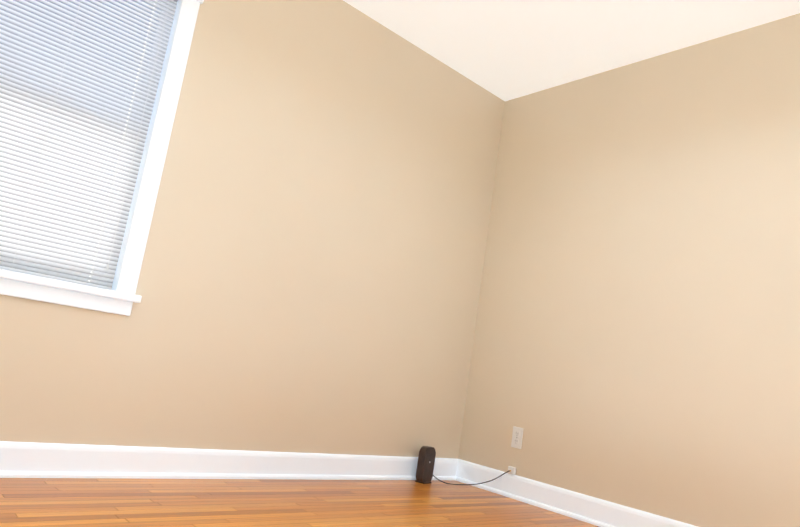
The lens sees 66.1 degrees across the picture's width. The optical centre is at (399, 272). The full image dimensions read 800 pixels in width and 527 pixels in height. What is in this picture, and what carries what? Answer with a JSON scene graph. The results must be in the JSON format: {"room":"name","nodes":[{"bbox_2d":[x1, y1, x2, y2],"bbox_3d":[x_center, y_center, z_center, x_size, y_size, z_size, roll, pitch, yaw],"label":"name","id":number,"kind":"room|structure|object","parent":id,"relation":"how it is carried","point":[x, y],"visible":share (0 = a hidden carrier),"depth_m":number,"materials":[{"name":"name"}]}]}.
{"room":"empty room","nodes":[
{"label":"empty room","id":0,"kind":"room"},
{"bbox_2d":[0,0,504,458],"bbox_3d":[-0.734,-0.292,2.964,3.614,2.440,0.220,16,-12,-39],"label":"wall","id":1,"kind":"structure","parent":0,"point":[310,276],"depth_m":3.00,"materials":[{"name":"beige paint"}]},
{"bbox_2d":[0,0,203,315],"bbox_3d":[-1.361,-0.638,2.390,0.910,1.480,0.245,16,-12,-39],"label":"window","id":2,"kind":"structure","parent":1,"relation":"in","point":[120,297],"depth_m":2.52,"materials":[{"name":"white wood"}]},
{"bbox_2d":[0,0,177,289],"bbox_3d":[-1.321,-0.644,2.345,0.704,1.304,0.036,16,-12,-39],"label":"window blind","id":3,"kind":"object","parent":2,"relation":"attached to","point":[73,136],"visible":0.92,"depth_m":2.39,"materials":[{"name":"plastic"}]},
{"bbox_2d":[0,441,457,479],"bbox_3d":[-0.816,0.840,2.694,3.144,0.121,0.027,16,-12,-39],"label":"baseboard","id":4,"kind":"structure","parent":1,"relation":"attached to","point":[36,460],"depth_m":2.63,"materials":[{"name":"white wood"}]},
{"bbox_2d":[0,478,598,526],"bbox_3d":[0.239,0.918,1.433,3.744,0.120,3.910,16,-12,-39],"label":"floor","id":5,"kind":"structure","parent":0,"point":[76,502],"depth_m":2.38,"materials":[{"name":"brown wood"}]},
{"bbox_2d":[415,446,435,483],"bbox_3d":[0.144,1.069,3.422,0.060,0.195,0.104,2,-12,37],"label":"modem","id":6,"kind":"object","parent":5,"relation":"on","point":[425,464],"visible":1,"depth_m":3.39,"materials":[{"name":"black plastic"}]},
{"bbox_2d":[433,471,508,484],"bbox_3d":[0.376,1.130,3.409,0.277,0.144,0.354,16,-12,-39],"label":"cord","id":7,"kind":"object","parent":5,"relation":"on","point":[472,484],"visible":0.94,"depth_m":3.46,"materials":[{"name":"grey plastic"}]},
{"bbox_2d":[343,0,799,100],"bbox_3d":[0.623,-1.580,1.844,3.744,0.120,3.910,16,-12,-39],"label":"ceiling","id":8,"kind":"structure","parent":0,"point":[505,50],"depth_m":3.23,"materials":[{"name":"paint"}]},
{"bbox_2d":[458,13,799,526],"bbox_3d":[1.679,0.036,2.705,0.220,2.440,3.750,16,-12,-39],"label":"wall","id":9,"kind":"structure","parent":0,"point":[636,343],"depth_m":3.03,"materials":[{"name":"beige paint"}]},
{"bbox_2d":[507,466,515,474],"bbox_3d":[0.614,1.090,3.384,0.028,0.040,0.044,16,-12,-39],"label":"outlet","id":10,"kind":"object","parent":9,"relation":"attached to","point":[511,470],"visible":1,"depth_m":3.37,"materials":[{"name":"white plastic"}]},
{"bbox_2d":[511,426,523,448],"bbox_3d":[0.652,0.919,3.423,0.008,0.114,0.070,16,-12,-39],"label":"duplex electrical outlet","id":11,"kind":"object","parent":9,"relation":"attached to","point":[517,436],"visible":1,"depth_m":3.42,"materials":[{"name":"white plastic"}]},
{"bbox_2d":[456,459,697,526],"bbox_3d":[1.413,1.141,2.441,0.027,0.121,3.310,16,-12,-39],"label":"baseboard","id":12,"kind":"structure","parent":9,"relation":"attached to","point":[587,508],"depth_m":3.13,"materials":[{"name":"white wood"}]},
{"label":"outside","id":13,"kind":"structure","parent":0,"visible":0},
{"bbox_2d":[0,0,156,95],"bbox_3d":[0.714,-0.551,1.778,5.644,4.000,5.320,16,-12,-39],"label":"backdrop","id":14,"kind":"structure","parent":13,"point":[92,25],"depth_m":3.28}
]}

